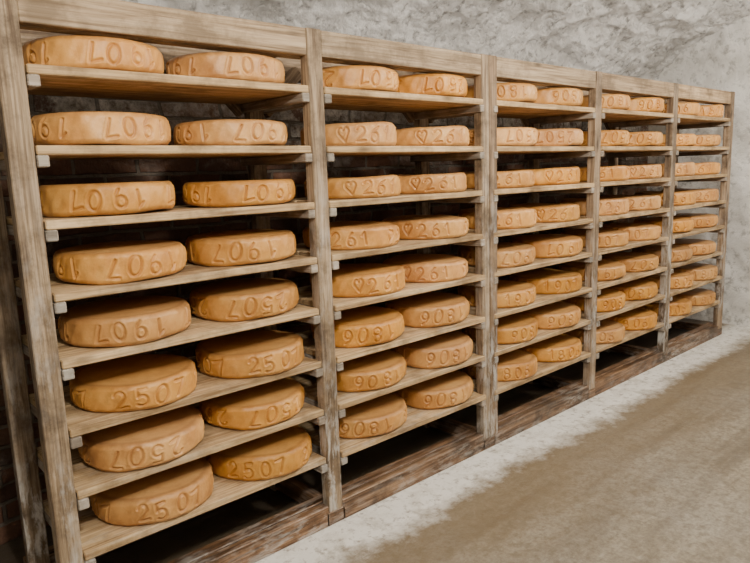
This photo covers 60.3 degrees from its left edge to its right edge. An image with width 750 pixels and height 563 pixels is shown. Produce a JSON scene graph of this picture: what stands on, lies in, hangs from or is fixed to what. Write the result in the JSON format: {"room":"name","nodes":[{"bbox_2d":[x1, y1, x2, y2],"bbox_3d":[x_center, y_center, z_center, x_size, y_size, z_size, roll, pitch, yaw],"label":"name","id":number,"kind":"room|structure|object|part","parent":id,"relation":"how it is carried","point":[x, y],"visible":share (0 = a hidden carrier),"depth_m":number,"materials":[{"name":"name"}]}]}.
{"room":"cheese aging cellar","nodes":[
{"label":"cheese aging cellar","id":0,"kind":"room"},
{"bbox_2d":[0,72,648,544],"bbox_3d":[-0.098,-0.178,3.425,6.703,1.850,0.107,-10,13,-41],"label":"wall","id":1,"kind":"structure","parent":0,"point":[178,172],"depth_m":2.79,"materials":[{"name":"stone"}]},
{"bbox_2d":[0,318,749,562],"bbox_3d":[1.098,0.958,2.311,6.903,0.100,3.700,-10,13,-41],"label":"floor","id":2,"kind":"structure","parent":0,"point":[654,466],"depth_m":2.66,"materials":[{"name":"concrete"}]},
{"bbox_2d":[0,0,734,562],"bbox_3d":[0.708,-0.179,3.413,4.773,1.801,0.487,-10,13,-41],"label":"rack","id":3,"kind":"object","parent":2,"relation":"on","point":[79,536],"visible":0.73,"depth_m":2.30,"materials":[{"name":"brown wood"}]},
{"bbox_2d":[22,35,163,73],"bbox_3d":[-0.823,-0.638,1.892,0.381,0.087,0.388,-11,13,-42],"label":"cheese wheel","id":4,"kind":"object","parent":3,"relation":"on","point":[96,52],"visible":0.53,"depth_m":1.73,"materials":[{"name":"orange food"}]},
{"bbox_2d":[31,111,170,145],"bbox_3d":[-0.814,-0.442,1.921,0.383,0.091,0.392,6,13,40],"label":"cheese wheel","id":5,"kind":"object","parent":3,"relation":"in","point":[84,127],"visible":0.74,"depth_m":1.76,"materials":[{"name":"orange food"}]},
{"bbox_2d":[39,181,174,217],"bbox_3d":[-0.807,-0.253,1.956,0.386,0.091,0.393,-5,10,-16],"label":"cheese wheel","id":6,"kind":"object","parent":3,"relation":"in","point":[91,199],"visible":0.94,"depth_m":1.79,"materials":[{"name":"orange food"}]},
{"bbox_2d":[53,240,186,284],"bbox_3d":[-0.781,-0.064,1.989,0.380,0.091,0.388,-9,12,-37],"label":"cheese wheel","id":7,"kind":"object","parent":3,"relation":"in","point":[118,262],"visible":1,"depth_m":1.84,"materials":[{"name":"orange food"}]},
{"bbox_2d":[58,295,190,346],"bbox_3d":[-0.778,0.119,2.022,0.387,0.087,0.378,-5,10,-19],"label":"cheese wheel","id":8,"kind":"object","parent":3,"relation":"in","point":[131,320],"visible":1,"depth_m":1.89,"materials":[{"name":"orange food"}]},
{"bbox_2d":[69,354,196,412],"bbox_3d":[-0.764,0.313,2.052,0.379,0.085,0.386,-9,12,-37],"label":"cheese wheel","id":9,"kind":"object","parent":3,"relation":"in","point":[135,382],"visible":0.98,"depth_m":1.94,"materials":[{"name":"orange food"}]},
{"bbox_2d":[78,405,203,472],"bbox_3d":[-0.750,0.492,2.085,0.383,0.086,0.390,-5,10,-20],"label":"cheese wheel","id":10,"kind":"object","parent":3,"relation":"in","point":[163,437],"visible":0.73,"depth_m":1.95,"materials":[{"name":"orange food"}]},
{"bbox_2d":[90,457,213,525],"bbox_3d":[-0.735,0.671,2.133,0.382,0.091,0.389,-10,13,-40],"label":"cheese wheel","id":11,"kind":"object","parent":3,"relation":"in","point":[172,493],"visible":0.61,"depth_m":2.00,"materials":[{"name":"orange food"}]},
{"bbox_2d":[166,52,284,82],"bbox_3d":[-0.503,-0.695,2.173,0.394,0.085,0.384,-9,12,-37],"label":"cheese wheel","id":12,"kind":"object","parent":3,"relation":"on","point":[224,65],"visible":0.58,"depth_m":2.00,"materials":[{"name":"orange food"}]},
{"bbox_2d":[173,119,287,145],"bbox_3d":[-0.493,-0.498,2.212,0.381,0.083,0.388,-11,13,-43],"label":"cheese wheel","id":13,"kind":"object","parent":3,"relation":"in","point":[223,132],"visible":0.82,"depth_m":2.05,"materials":[{"name":"orange food"}]},
{"bbox_2d":[182,179,294,206],"bbox_3d":[-0.473,-0.309,2.243,0.384,0.082,0.391,-10,12,-40],"label":"cheese wheel","id":14,"kind":"object","parent":3,"relation":"in","point":[235,193],"visible":1,"depth_m":2.08,"materials":[{"name":"orange food"}]},
{"bbox_2d":[185,229,295,266],"bbox_3d":[-0.470,-0.123,2.272,0.380,0.091,0.387,-4,10,-11],"label":"cheese wheel","id":15,"kind":"object","parent":3,"relation":"in","point":[247,246],"visible":0.99,"depth_m":2.12,"materials":[{"name":"orange food"}]},
{"bbox_2d":[189,278,298,321],"bbox_3d":[-0.466,0.059,2.306,0.380,0.090,0.386,-6,10,-22],"label":"cheese wheel","id":16,"kind":"object","parent":3,"relation":"in","point":[241,299],"visible":1,"depth_m":2.17,"materials":[{"name":"orange food"}]},
{"bbox_2d":[195,329,303,378],"bbox_3d":[-0.452,0.253,2.328,0.385,0.090,0.378,7,13,44],"label":"cheese wheel","id":17,"kind":"object","parent":3,"relation":"in","point":[248,353],"visible":0.99,"depth_m":2.21,"materials":[{"name":"orange food"}]},
{"bbox_2d":[199,377,304,429],"bbox_3d":[-0.451,0.435,2.367,0.379,0.084,0.386,-9,12,-36],"label":"cheese wheel","id":18,"kind":"object","parent":3,"relation":"in","point":[274,402],"visible":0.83,"depth_m":2.23,"materials":[{"name":"orange food"}]},
{"bbox_2d":[206,425,311,480],"bbox_3d":[-0.429,0.617,2.397,0.388,0.088,0.378,-4,10,-11],"label":"cheese wheel","id":19,"kind":"object","parent":3,"relation":"in","point":[283,452],"visible":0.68,"depth_m":2.26,"materials":[{"name":"orange food"}]},
{"bbox_2d":[300,122,396,145],"bbox_3d":[-0.106,-0.574,2.557,0.380,0.090,0.386,-7,11,-27],"label":"cheese wheel","id":20,"kind":"object","parent":3,"relation":"in","point":[367,133],"visible":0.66,"depth_m":2.38,"materials":[{"name":"orange food"}]},
{"bbox_2d":[301,65,398,91],"bbox_3d":[-0.101,-0.769,2.522,0.382,0.088,0.388,-9,12,-37],"label":"cheese wheel","id":21,"kind":"object","parent":3,"relation":"on","point":[376,78],"visible":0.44,"depth_m":2.35,"materials":[{"name":"orange food"}]},
{"bbox_2d":[303,221,399,249],"bbox_3d":[-0.094,-0.191,2.606,0.389,0.086,0.380,-1,10,4],"label":"cheese wheel","id":22,"kind":"object","parent":3,"relation":"in","point":[344,235],"visible":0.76,"depth_m":2.44,"materials":[{"name":"orange food"}]},
{"bbox_2d":[304,175,400,198],"bbox_3d":[-0.091,-0.380,2.585,0.384,0.083,0.391,-8,11,-30],"label":"cheese wheel","id":23,"kind":"object","parent":3,"relation":"in","point":[385,185],"visible":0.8,"depth_m":2.41,"materials":[{"name":"orange food"}]},
{"bbox_2d":[311,306,403,347],"bbox_3d":[-0.074,0.182,2.671,0.384,0.091,0.391,-4,10,-14],"label":"cheese wheel","id":24,"kind":"object","parent":3,"relation":"in","point":[362,326],"visible":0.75,"depth_m":2.52,"materials":[{"name":"orange food"}]},
{"bbox_2d":[310,263,404,297],"bbox_3d":[-0.074,-0.013,2.647,0.384,0.091,0.392,-8,12,-33],"label":"cheese wheel","id":25,"kind":"object","parent":3,"relation":"in","point":[350,280],"visible":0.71,"depth_m":2.49,"materials":[{"name":"orange food"}]},
{"bbox_2d":[316,349,406,391],"bbox_3d":[-0.062,0.364,2.707,0.380,0.083,0.387,-6,10,-21],"label":"cheese wheel","id":26,"kind":"object","parent":3,"relation":"in","point":[386,368],"visible":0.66,"depth_m":2.56,"materials":[{"name":"orange food"}]},
{"bbox_2d":[338,393,406,438],"bbox_3d":[-0.055,0.552,2.724,0.381,0.082,0.388,-3,10,-3],"label":"cheese wheel","id":27,"kind":"object","parent":3,"relation":"in","point":[381,415],"visible":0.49,"depth_m":2.58,"materials":[{"name":"orange food"}]},
{"bbox_3d":[0.683,-0.940,3.283,4.743,0.256,0.464,-10,13,-41],"label":"frame","id":28,"kind":"part","parent":3,"relation":"part of","materials":[{"name":"brown wood"}]},
{"bbox_2d":[382,254,467,282],"bbox_3d":[0.224,-0.065,2.915,0.387,0.084,0.378,-2,10,-2],"label":"cheese wheel","id":29,"kind":"object","parent":3,"relation":"in","point":[419,268],"visible":0.88,"depth_m":2.76,"materials":[{"name":"orange food"}]},
{"bbox_2d":[382,215,468,239],"bbox_3d":[0.219,-0.247,2.884,0.392,0.084,0.384,-3,10,-5],"label":"cheese wheel","id":30,"kind":"object","parent":3,"relation":"in","point":[411,227],"visible":0.77,"depth_m":2.72,"materials":[{"name":"orange food"}]},
{"bbox_2d":[385,292,469,327],"bbox_3d":[0.236,0.124,2.948,0.382,0.092,0.388,-5,10,-16],"label":"cheese wheel","id":31,"kind":"object","parent":3,"relation":"in","point":[428,309],"visible":0.77,"depth_m":2.80,"materials":[{"name":"orange food"}]},
{"bbox_2d":[394,172,466,193],"bbox_3d":[0.207,-0.435,2.849,0.383,0.082,0.390,-5,10,-18],"label":"cheese wheel","id":32,"kind":"object","parent":3,"relation":"in","point":[448,182],"visible":0.75,"depth_m":2.68,"materials":[{"name":"orange food"}]},
{"bbox_2d":[389,330,472,368],"bbox_3d":[0.256,0.304,2.976,0.383,0.092,0.390,-5,10,-19],"label":"cheese wheel","id":33,"kind":"object","parent":3,"relation":"in","point":[454,347],"visible":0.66,"depth_m":2.82,"materials":[{"name":"orange food"}]},
{"bbox_2d":[397,74,466,96],"bbox_3d":[0.204,-0.826,2.793,0.381,0.089,0.388,-6,10,-22],"label":"cheese wheel","id":34,"kind":"object","parent":3,"relation":"on","point":[451,85],"visible":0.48,"depth_m":2.62,"materials":[{"name":"orange food"}]},
{"bbox_2d":[392,370,472,409],"bbox_3d":[0.264,0.491,3.012,0.380,0.086,0.387,-4,10,-13],"label":"cheese wheel","id":35,"kind":"object","parent":3,"relation":"in","point":[453,388],"visible":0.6,"depth_m":2.86,"materials":[{"name":"orange food"}]},
{"bbox_2d":[395,125,469,145],"bbox_3d":[0.218,-0.628,2.830,0.385,0.084,0.392,-6,10,-22],"label":"cheese wheel","id":36,"kind":"object","parent":3,"relation":"in","point":[457,135],"visible":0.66,"depth_m":2.66,"materials":[{"name":"orange food"}]},
{"bbox_2d":[458,280,535,307],"bbox_3d":[0.614,0.058,3.280,0.386,0.085,0.393,-9,12,-36],"label":"cheese wheel","id":37,"kind":"object","parent":3,"relation":"in","point":[510,294],"visible":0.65,"depth_m":3.15,"materials":[{"name":"orange food"}]},
{"bbox_2d":[458,242,535,267],"bbox_3d":[0.613,-0.137,3.260,0.384,0.084,0.392,-6,11,-25],"label":"cheese wheel","id":38,"kind":"object","parent":3,"relation":"in","point":[509,254],"visible":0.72,"depth_m":3.12,"materials":[{"name":"orange food"}]},
{"bbox_2d":[458,207,536,228],"bbox_3d":[0.608,-0.321,3.222,0.383,0.090,0.391,-2,10,-1],"label":"cheese wheel","id":39,"kind":"object","parent":3,"relation":"in","point":[507,217],"visible":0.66,"depth_m":3.06,"materials":[{"name":"orange food"}]},
{"bbox_2d":[463,170,534,188],"bbox_3d":[0.592,-0.507,3.198,0.381,0.082,0.388,-3,10,-4],"label":"cheese wheel","id":40,"kind":"object","parent":3,"relation":"in","point":[520,178],"visible":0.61,"depth_m":3.03,"materials":[{"name":"orange food"}]},
{"bbox_2d":[461,349,537,380],"bbox_3d":[0.639,0.421,3.347,0.393,0.086,0.383,-5,10,-15],"label":"cheese wheel","id":41,"kind":"object","parent":3,"relation":"in","point":[517,364],"visible":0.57,"depth_m":3.21,"materials":[{"name":"orange food"}]},
{"bbox_2d":[462,313,537,343],"bbox_3d":[0.639,0.236,3.321,0.396,0.085,0.386,-8,11,-33],"label":"cheese wheel","id":42,"kind":"object","parent":3,"relation":"in","point":[517,327],"visible":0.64,"depth_m":3.18,"materials":[{"name":"orange food"}]},
{"bbox_2d":[464,83,536,102],"bbox_3d":[0.582,-0.895,3.130,0.394,0.087,0.385,-2,10,-1],"label":"cheese wheel","id":43,"kind":"object","parent":3,"relation":"on","point":[517,92],"visible":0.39,"depth_m":2.96,"materials":[{"name":"orange food"}]},
{"bbox_2d":[468,127,537,145],"bbox_3d":[0.598,-0.700,3.171,0.396,0.088,0.386,-7,11,-26],"label":"cheese wheel","id":44,"kind":"object","parent":3,"relation":"in","point":[506,136],"visible":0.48,"depth_m":3.00,"materials":[{"name":"orange food"}]},
{"bbox_2d":[506,166,579,185],"bbox_3d":[0.896,-0.568,3.471,0.385,0.090,0.393,-7,11,-27],"label":"cheese wheel","id":45,"kind":"object","parent":3,"relation":"in","point":[562,175],"visible":0.69,"depth_m":3.29,"materials":[{"name":"orange food"}]},
{"bbox_2d":[508,203,579,222],"bbox_3d":[0.910,-0.377,3.500,0.380,0.088,0.386,-4,10,-12],"label":"cheese wheel","id":46,"kind":"object","parent":3,"relation":"in","point":[546,212],"visible":0.73,"depth_m":3.33,"materials":[{"name":"orange food"}]},
{"bbox_2d":[509,268,581,293],"bbox_3d":[0.940,-0.005,3.573,0.390,0.090,0.380,-5,10,-19],"label":"cheese wheel","id":47,"kind":"object","parent":3,"relation":"in","point":[545,280],"visible":0.84,"depth_m":3.43,"materials":[{"name":"orange food"}]},
{"bbox_2d":[510,234,582,257],"bbox_3d":[0.928,-0.196,3.526,0.387,0.092,0.394,-4,10,-13],"label":"cheese wheel","id":48,"kind":"object","parent":3,"relation":"in","point":[546,245],"visible":0.73,"depth_m":3.36,"materials":[{"name":"orange food"}]},
{"bbox_2d":[519,301,580,328],"bbox_3d":[0.942,0.181,3.585,0.382,0.085,0.389,-5,10,-18],"label":"cheese wheel","id":49,"kind":"object","parent":3,"relation":"in","point":[556,315],"visible":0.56,"depth_m":3.42,"materials":[{"name":"orange food"}]},
{"bbox_2d":[519,334,581,361],"bbox_3d":[0.956,0.361,3.631,0.383,0.087,0.390,-7,11,-26],"label":"cheese wheel","id":50,"kind":"object","parent":3,"relation":"in","point":[562,347],"visible":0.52,"depth_m":3.48,"materials":[{"name":"orange food"}]},
{"bbox_2d":[533,128,582,145],"bbox_3d":[0.907,-0.758,3.445,0.388,0.090,0.378,-1,10,4],"label":"cheese wheel","id":51,"kind":"object","parent":3,"relation":"in","point":[565,136],"visible":0.54,"depth_m":3.27,"materials":[{"name":"orange food"}]},
{"bbox_2d":[534,88,582,106],"bbox_3d":[0.894,-0.953,3.400,0.388,0.089,0.378,-6,10,-22],"label":"cheese wheel","id":52,"kind":"object","parent":3,"relation":"on","point":[556,96],"visible":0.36,"depth_m":3.22,"materials":[{"name":"orange food"}]},
{"bbox_2d":[558,259,625,280],"bbox_3d":[1.310,-0.071,3.904,0.383,0.083,0.390,-1,10,7],"label":"cheese wheel","id":53,"kind":"object","parent":3,"relation":"in","point":[608,270],"visible":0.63,"depth_m":3.76,"materials":[{"name":"orange food"}]},
{"bbox_2d":[561,288,624,311],"bbox_3d":[1.318,0.108,3.933,0.396,0.087,0.387,-7,11,-27],"label":"cheese wheel","id":54,"kind":"object","parent":3,"relation":"in","point":[609,300],"visible":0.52,"depth_m":3.78,"materials":[{"name":"orange food"}]},
{"bbox_2d":[563,319,624,343],"bbox_3d":[1.328,0.296,3.953,0.378,0.084,0.385,-1,10,5],"label":"cheese wheel","id":55,"kind":"object","parent":3,"relation":"in","point":[609,331],"visible":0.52,"depth_m":3.80,"materials":[{"name":"orange food"}]},
{"bbox_2d":[559,198,628,215],"bbox_3d":[1.302,-0.451,3.848,0.395,0.090,0.386,-5,10,-19],"label":"cheese wheel","id":56,"kind":"object","parent":3,"relation":"in","point":[607,206],"visible":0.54,"depth_m":3.69,"materials":[{"name":"orange food"}]},
{"bbox_2d":[561,228,628,247],"bbox_3d":[1.312,-0.264,3.872,0.393,0.084,0.383,-2,10,0],"label":"cheese wheel","id":57,"kind":"object","parent":3,"relation":"in","point":[608,238],"visible":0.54,"depth_m":3.72,"materials":[{"name":"orange food"}]},
{"bbox_2d":[579,165,629,181],"bbox_3d":[1.303,-0.638,3.815,0.379,0.086,0.387,0,10,13],"label":"cheese wheel","id":58,"kind":"object","parent":3,"relation":"in","point":[608,173],"visible":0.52,"depth_m":3.64,"materials":[{"name":"orange food"}]},
{"bbox_2d":[580,130,629,145],"bbox_3d":[1.281,-0.827,3.772,0.384,0.091,0.390,-6,10,-21],"label":"cheese wheel","id":59,"kind":"object","parent":3,"relation":"in","point":[608,137],"visible":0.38,"depth_m":3.60,"materials":[{"name":"orange food"}]},
{"bbox_2d":[580,94,630,109],"bbox_3d":[1.273,-1.022,3.739,0.380,0.086,0.388,-4,10,-12],"label":"cheese wheel","id":60,"kind":"object","parent":3,"relation":"on","point":[609,101],"visible":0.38,"depth_m":3.57,"materials":[{"name":"orange food"}]},
{"bbox_2d":[599,195,660,210],"bbox_3d":[1.619,-0.507,4.126,0.379,0.087,0.387,-2,10,1],"label":"cheese wheel","id":61,"kind":"object","parent":3,"relation":"in","point":[636,202],"visible":0.65,"depth_m":3.95,"materials":[{"name":"orange food"}]},
{"bbox_2d":[602,252,658,271],"bbox_3d":[1.630,-0.129,4.183,0.383,0.084,0.390,-5,10,-15],"label":"cheese wheel","id":62,"kind":"object","parent":3,"relation":"in","point":[633,261],"visible":0.66,"depth_m":4.03,"materials":[{"name":"orange food"}]},
{"bbox_2d":[600,223,660,240],"bbox_3d":[1.621,-0.322,4.141,0.392,0.087,0.383,0,10,9],"label":"cheese wheel","id":63,"kind":"object","parent":3,"relation":"in","point":[637,231],"visible":0.61,"depth_m":3.97,"materials":[{"name":"orange food"}]},
{"bbox_2d":[600,164,661,178],"bbox_3d":[1.601,-0.693,4.081,0.380,0.086,0.388,-5,10,-17],"label":"cheese wheel","id":64,"kind":"object","parent":3,"relation":"in","point":[652,171],"visible":0.56,"depth_m":3.90,"materials":[{"name":"orange food"}]},
{"bbox_2d":[606,307,656,330],"bbox_3d":[1.639,0.234,4.231,0.384,0.091,0.391,-1,10,6],"label":"cheese wheel","id":65,"kind":"object","parent":3,"relation":"in","point":[639,318],"visible":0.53,"depth_m":4.06,"materials":[{"name":"orange food"}]},
{"bbox_2d":[607,279,657,300],"bbox_3d":[1.636,0.048,4.214,0.380,0.090,0.387,-1,10,5],"label":"cheese wheel","id":66,"kind":"object","parent":3,"relation":"in","point":[637,289],"visible":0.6,"depth_m":4.05,"materials":[{"name":"orange food"}]},
{"bbox_2d":[626,132,662,145],"bbox_3d":[1.598,-0.884,4.054,0.382,0.089,0.388,-2,10,-3],"label":"cheese wheel","id":67,"kind":"object","parent":3,"relation":"in","point":[636,138],"visible":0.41,"depth_m":3.87,"materials":[{"name":"orange food"}]},
{"bbox_2d":[627,97,663,112],"bbox_3d":[1.591,-1.083,4.026,0.384,0.090,0.391,-5,10,-18],"label":"cheese wheel","id":68,"kind":"object","parent":3,"relation":"on","point":[647,104],"visible":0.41,"depth_m":3.84,"materials":[{"name":"orange food"}]},
{"bbox_2d":[632,245,692,262],"bbox_3d":[2.003,-0.199,4.513,0.386,0.086,0.394,-2,10,1],"label":"cheese wheel","id":69,"kind":"object","parent":3,"relation":"in","point":[679,252],"visible":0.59,"depth_m":4.37,"materials":[{"name":"orange food"}]},
{"bbox_2d":[634,217,693,233],"bbox_3d":[2.002,-0.393,4.485,0.382,0.088,0.390,0,10,11],"label":"cheese wheel","id":70,"kind":"object","parent":3,"relation":"in","point":[680,224],"visible":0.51,"depth_m":4.33,"materials":[{"name":"orange food"}]},
{"bbox_2d":[634,191,695,205],"bbox_3d":[1.997,-0.578,4.456,0.385,0.091,0.393,-3,10,-8],"label":"cheese wheel","id":71,"kind":"object","parent":3,"relation":"in","point":[681,198],"visible":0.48,"depth_m":4.29,"materials":[{"name":"orange food"}]},
{"bbox_2d":[636,162,694,176],"bbox_3d":[1.982,-0.767,4.424,0.379,0.091,0.387,-2,10,1],"label":"cheese wheel","id":72,"kind":"object","parent":3,"relation":"in","point":[687,168],"visible":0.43,"depth_m":4.25,"materials":[{"name":"orange food"}]},
{"bbox_2d":[641,296,691,315],"bbox_3d":[2.028,0.163,4.574,0.388,0.092,0.379,-3,10,-4],"label":"cheese wheel","id":73,"kind":"object","parent":3,"relation":"in","point":[679,306],"visible":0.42,"depth_m":4.42,"materials":[{"name":"orange food"}]},
{"bbox_2d":[639,270,693,288],"bbox_3d":[2.026,-0.021,4.547,0.384,0.088,0.390,-5,10,-18],"label":"cheese wheel","id":74,"kind":"object","parent":3,"relation":"in","point":[679,279],"visible":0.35,"depth_m":4.39,"materials":[{"name":"orange food"}]},
{"bbox_2d":[659,134,695,145],"bbox_3d":[1.979,-0.955,4.405,0.379,0.084,0.386,0,10,10],"label":"cheese wheel","id":75,"kind":"object","parent":3,"relation":"in","point":[682,139],"visible":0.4,"depth_m":4.23,"materials":[{"name":"orange food"}]},
{"bbox_2d":[660,102,699,115],"bbox_3d":[1.982,-1.153,4.370,0.392,0.085,0.382,0,10,12],"label":"cheese wheel","id":76,"kind":"object","parent":3,"relation":"on","point":[685,108],"visible":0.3,"depth_m":4.19,"materials":[{"name":"orange food"}]},
{"bbox_2d":[662,188,718,201],"bbox_3d":[2.306,-0.636,4.739,0.385,0.090,0.392,-3,10,-4],"label":"cheese wheel","id":77,"kind":"object","parent":3,"relation":"in","point":[702,195],"visible":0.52,"depth_m":4.56,"materials":[{"name":"orange food"}]},
{"bbox_2d":[672,239,715,254],"bbox_3d":[2.314,-0.257,4.793,0.382,0.086,0.389,-1,10,5],"label":"cheese wheel","id":78,"kind":"object","parent":3,"relation":"in","point":[699,246],"visible":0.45,"depth_m":4.63,"materials":[{"name":"orange food"}]},
{"bbox_2d":[674,288,715,305],"bbox_3d":[2.346,0.107,4.860,0.380,0.085,0.387,-6,10,-21],"label":"cheese wheel","id":79,"kind":"object","parent":3,"relation":"in","point":[698,296],"visible":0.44,"depth_m":4.70,"materials":[{"name":"orange food"}]},
{"bbox_2d":[673,263,717,280],"bbox_3d":[2.340,-0.080,4.823,0.385,0.091,0.392,-5,10,-18],"label":"cheese wheel","id":80,"kind":"object","parent":3,"relation":"in","point":[701,271],"visible":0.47,"depth_m":4.66,"materials":[{"name":"orange food"}]},
{"bbox_2d":[673,213,717,227],"bbox_3d":[2.320,-0.451,4.770,0.378,0.084,0.385,-2,10,0],"label":"cheese wheel","id":81,"kind":"object","parent":3,"relation":"in","point":[701,220],"visible":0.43,"depth_m":4.60,"materials":[{"name":"orange food"}]},
{"bbox_2d":[694,162,720,174],"bbox_3d":[2.306,-0.824,4.712,0.385,0.086,0.392,0,10,12],"label":"cheese wheel","id":82,"kind":"object","parent":3,"relation":"in","point":[705,168],"visible":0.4,"depth_m":4.53,"materials":[{"name":"orange food"}]},
{"bbox_2d":[694,135,720,146],"bbox_3d":[2.280,-1.009,4.668,0.387,0.083,0.394,-1,10,3],"label":"cheese wheel","id":83,"kind":"object","parent":3,"relation":"in","point":[701,140],"visible":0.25,"depth_m":4.49,"materials":[{"name":"orange food"}]},
{"bbox_2d":[698,104,723,117],"bbox_3d":[2.287,-1.211,4.642,0.384,0.089,0.391,-6,10,-22],"label":"cheese wheel","id":84,"kind":"object","parent":3,"relation":"on","point":[705,110],"visible":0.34,"depth_m":4.46,"materials":[{"name":"orange food"}]},
{"bbox_2d":[121,0,749,80],"bbox_3d":[1.015,-1.281,1.939,6.703,0.942,3.631,-10,13,-41],"label":"ceiling","id":85,"kind":"structure","parent":0,"point":[632,38],"depth_m":3.90,"materials":[{"name":"grey stone"}]},
{"bbox_2d":[647,16,749,326],"bbox_3d":[3.486,-1.030,4.282,0.101,3.000,3.600,-10,13,-41],"label":"wall","id":86,"kind":"structure","parent":0,"point":[720,60],"depth_m":5.12,"materials":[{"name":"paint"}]}
]}

